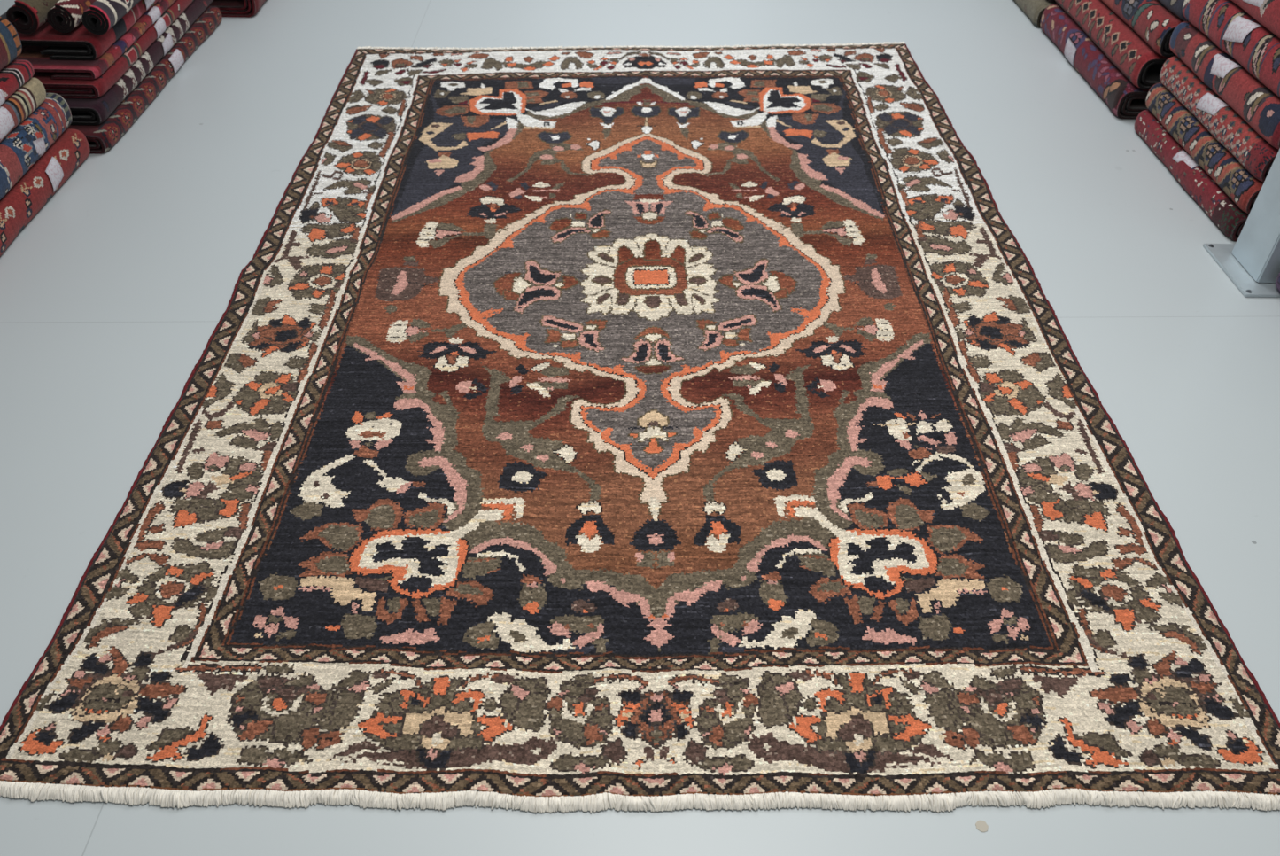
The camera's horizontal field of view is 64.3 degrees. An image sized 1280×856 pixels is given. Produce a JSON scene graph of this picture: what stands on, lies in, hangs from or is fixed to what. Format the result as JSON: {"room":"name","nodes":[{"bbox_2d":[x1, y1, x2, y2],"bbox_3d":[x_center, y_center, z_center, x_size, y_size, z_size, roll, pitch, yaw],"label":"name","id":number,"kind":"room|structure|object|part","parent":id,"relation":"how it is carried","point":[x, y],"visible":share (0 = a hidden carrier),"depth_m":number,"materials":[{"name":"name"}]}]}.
{"room":"store","nodes":[
{"label":"store","id":0,"kind":"room"},
{"bbox_2d":[0,0,1279,855],"bbox_3d":[0.001,-0.753,3.087,9.000,0.001,10.000,1,41,-1],"label":"floor","id":1,"kind":"structure","parent":0,"point":[112,295],"depth_m":2.51,"materials":[{"name":"white concrete"}]},
{"bbox_2d":[0,128,89,255],"bbox_3d":[-1.885,-0.566,2.737,0.445,0.095,0.942,1,41,-1],"label":"carpet","id":2,"kind":"object","parent":1,"relation":"on","point":[35,188],"visible":0.74,"depth_m":2.85,"materials":[{"name":"carpet"}]},
{"bbox_2d":[0,93,71,200],"bbox_3d":[-1.904,-0.650,2.674,0.455,0.105,0.938,1,41,-1],"label":"carpet","id":3,"kind":"object","parent":2,"relation":"on","point":[25,144],"visible":0.79,"depth_m":2.83,"materials":[{"name":"carpet"}]},
{"bbox_2d":[0,77,46,142],"bbox_3d":[-1.897,-0.690,2.579,0.414,0.072,0.889,1,41,-1],"label":"carpet","id":4,"kind":"object","parent":3,"relation":"on","point":[26,99],"visible":0.8,"depth_m":2.80,"materials":[{"name":"carpet"}]},
{"bbox_2d":[0,59,34,106],"bbox_3d":[-1.897,-0.734,2.538,0.402,0.047,0.882,1,41,-1],"label":"carpet","id":5,"kind":"object","parent":4,"relation":"on","point":[18,72],"visible":0.92,"depth_m":2.79,"materials":[{"name":"carpet"}]},
{"bbox_2d":[0,16,22,70],"bbox_3d":[-1.933,-0.818,2.502,0.453,0.115,0.836,1,41,-1],"label":"carpet","id":6,"kind":"object","parent":5,"relation":"on","point":[11,47],"visible":1,"depth_m":2.77,"materials":[{"name":"carpet"}]},
{"bbox_2d":[67,6,222,154],"bbox_3d":[-1.831,-1.249,3.550,0.414,0.065,1.163,1,41,-1],"label":"carpet","id":7,"kind":"object","parent":1,"relation":"on","point":[101,138],"visible":0.38,"depth_m":3.40,"materials":[{"name":"carpet"}]},
{"bbox_2d":[54,0,212,124],"bbox_3d":[-1.851,-1.327,3.540,0.409,0.060,1.133,1,41,-1],"label":"carpet","id":8,"kind":"object","parent":7,"relation":"on","point":[83,111],"visible":0.27,"depth_m":3.33,"materials":[{"name":"carpet"}]},
{"bbox_2d":[32,0,193,98],"bbox_3d":[-1.851,-1.387,3.521,0.400,0.050,1.080,1,41,-1],"label":"carpet","id":9,"kind":"object","parent":8,"relation":"on","point":[96,88],"visible":0.34,"depth_m":3.19,"materials":[{"name":"carpet"}]},
{"bbox_2d":[15,0,176,79],"bbox_3d":[-1.837,-1.427,3.499,0.368,0.036,1.061,1,41,-1],"label":"carpet","id":10,"kind":"object","parent":9,"relation":"on","point":[80,69],"visible":0.44,"depth_m":3.16,"materials":[{"name":"carpet"}]},
{"bbox_2d":[0,0,158,60],"bbox_3d":[-1.861,-1.486,3.488,0.411,0.066,1.002,1,41,-1],"label":"carpet","id":11,"kind":"object","parent":10,"relation":"on","point":[79,43],"visible":0.45,"depth_m":3.13,"materials":[{"name":"carpet"}]},
{"bbox_2d":[6,0,59,34],"bbox_3d":[-1.856,-1.489,3.353,0.090,0.097,0.800,1,41,-1],"label":"carpet","id":12,"kind":"object","parent":11,"relation":"on","point":[27,17],"visible":0.77,"depth_m":3.07,"materials":[{"name":"carpet"}]},
{"bbox_2d":[46,0,96,32],"bbox_3d":[-1.752,-1.522,3.405,0.079,0.084,0.880,1,41,-1],"label":"carpet","id":13,"kind":"object","parent":11,"relation":"on","point":[65,15],"visible":0.88,"depth_m":3.08,"materials":[{"name":"carpet"}]},
{"bbox_2d":[81,0,140,34],"bbox_3d":[-1.645,-1.517,3.404,0.079,0.084,0.890,1,41,-1],"label":"carpet","id":14,"kind":"object","parent":11,"relation":"on","point":[102,15],"visible":1,"depth_m":3.08,"materials":[{"name":"carpet"}]},
{"bbox_2d":[209,0,266,17],"bbox_3d":[-1.741,-2.004,4.374,0.462,0.132,0.986,1,41,-1],"label":"carpet","id":15,"kind":"object","parent":1,"relation":"on","point":[228,8],"visible":0.94,"depth_m":4.04,"materials":[{"name":"carpet"}]},
{"bbox_2d":[0,41,1279,812],"bbox_3d":[0.011,-0.473,2.752,2.118,0.018,3.216,1,41,-1],"label":"carpet","id":16,"kind":"object","parent":1,"relation":"on","point":[585,428],"visible":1,"depth_m":2.02,"materials":[{"name":"carpet"}]},
{"bbox_2d":[975,820,988,831],"bbox_3d":[0.517,0.602,1.540,0.020,0.001,0.019,1,41,-1],"label":"sticker","id":17,"kind":"object","parent":1,"relation":"on","point":[981,826],"visible":1,"depth_m":1.54,"materials":[{"name":"beige paper"}]},
{"bbox_2d":[1014,0,1058,28],"bbox_3d":[1.814,-1.934,4.441,0.445,0.092,0.842,1,41,-1],"label":"carpet","id":18,"kind":"object","parent":1,"relation":"on","point":[1034,10],"visible":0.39,"depth_m":4.14,"materials":[{"name":"carpet"}]},
{"bbox_2d":[1040,4,1149,119],"bbox_3d":[1.838,-1.376,3.784,0.450,0.109,0.854,1,41,-1],"label":"carpet","id":19,"kind":"object","parent":1,"relation":"on","point":[1126,100],"visible":0.35,"depth_m":3.66,"materials":[{"name":"carpet"}]},
{"bbox_2d":[1055,0,1169,89],"bbox_3d":[1.850,-1.460,3.704,0.428,0.115,0.875,1,41,-1],"label":"carpet","id":20,"kind":"object","parent":19,"relation":"on","point":[1121,44],"visible":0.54,"depth_m":3.52,"materials":[{"name":"carpet"}]},
{"bbox_2d":[1101,0,1184,57],"bbox_3d":[1.875,-1.539,3.619,0.426,0.109,0.900,1,41,-1],"label":"carpet","id":21,"kind":"object","parent":20,"relation":"on","point":[1151,19],"visible":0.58,"depth_m":3.35,"materials":[{"name":"carpet"}]},
{"bbox_2d":[1158,0,1188,21],"bbox_3d":[1.911,-1.613,3.542,0.425,0.097,0.920,1,41,-1],"label":"carpet","id":22,"kind":"object","parent":21,"relation":"on","point":[1175,6],"visible":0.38,"depth_m":3.25,"materials":[{"name":"carpet"}]},
{"bbox_2d":[1134,109,1248,241],"bbox_3d":[1.868,-0.793,3.131,0.441,0.084,0.726,1,41,-1],"label":"carpet","id":23,"kind":"object","parent":1,"relation":"on","point":[1198,184],"visible":0.44,"depth_m":3.05,"materials":[{"name":"carpet"}]},
{"bbox_2d":[1145,82,1264,213],"bbox_3d":[1.877,-0.858,3.072,0.445,0.090,0.721,1,41,-1],"label":"carpet","id":24,"kind":"object","parent":23,"relation":"on","point":[1222,166],"visible":0.42,"depth_m":3.00,"materials":[{"name":"carpet"}]},
{"bbox_2d":[1159,56,1279,182],"bbox_3d":[1.883,-0.924,3.001,0.446,0.095,0.692,1,41,-1],"label":"carpet","id":25,"kind":"object","parent":24,"relation":"on","point":[1257,155],"visible":0.59,"depth_m":2.93,"materials":[{"name":"carpet"}]},
{"bbox_2d":[1169,21,1279,149],"bbox_3d":[1.888,-1.002,2.940,0.450,0.101,0.722,1,41,-1],"label":"carpet","id":26,"kind":"object","parent":25,"relation":"on","point":[1254,102],"visible":0.67,"depth_m":2.89,"materials":[{"name":"carpet"}]},
{"bbox_2d":[1182,0,1279,97],"bbox_3d":[1.898,-1.087,2.870,0.456,0.116,0.726,1,41,-1],"label":"carpet","id":27,"kind":"object","parent":26,"relation":"on","point":[1230,27],"visible":0.87,"depth_m":2.86,"materials":[{"name":"carpet"}]},
{"bbox_2d":[1231,0,1279,38],"bbox_3d":[1.905,-1.178,2.795,0.454,0.117,0.721,1,41,-1],"label":"carpet","id":28,"kind":"object","parent":27,"relation":"on","point":[1267,12],"visible":1,"depth_m":2.74,"materials":[{"name":"carpet"}]},
{"bbox_2d":[1202,148,1279,297],"bbox_3d":[1.741,-1.445,1.881,0.263,2.700,0.260,1,41,-1],"label":"steel column","id":29,"kind":"structure","parent":1,"relation":"on","point":[1252,263],"depth_m":2.69,"materials":[{"name":"grey metal"}]},
{"bbox_3d":[1.712,-0.428,2.762,0.263,0.008,0.260,1,41,-1],"label":"plate","id":30,"kind":"part","parent":29,"relation":"part of","materials":[{"name":"grey metal"}]},
{"bbox_2d":[1275,271,1279,291],"bbox_3d":[1.880,-0.161,2.389,0.442,0.082,0.736,1,41,-1],"label":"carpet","id":31,"kind":"object","parent":1,"relation":"on","point":[1277,282],"visible":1,"depth_m":2.65,"materials":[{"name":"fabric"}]}
]}

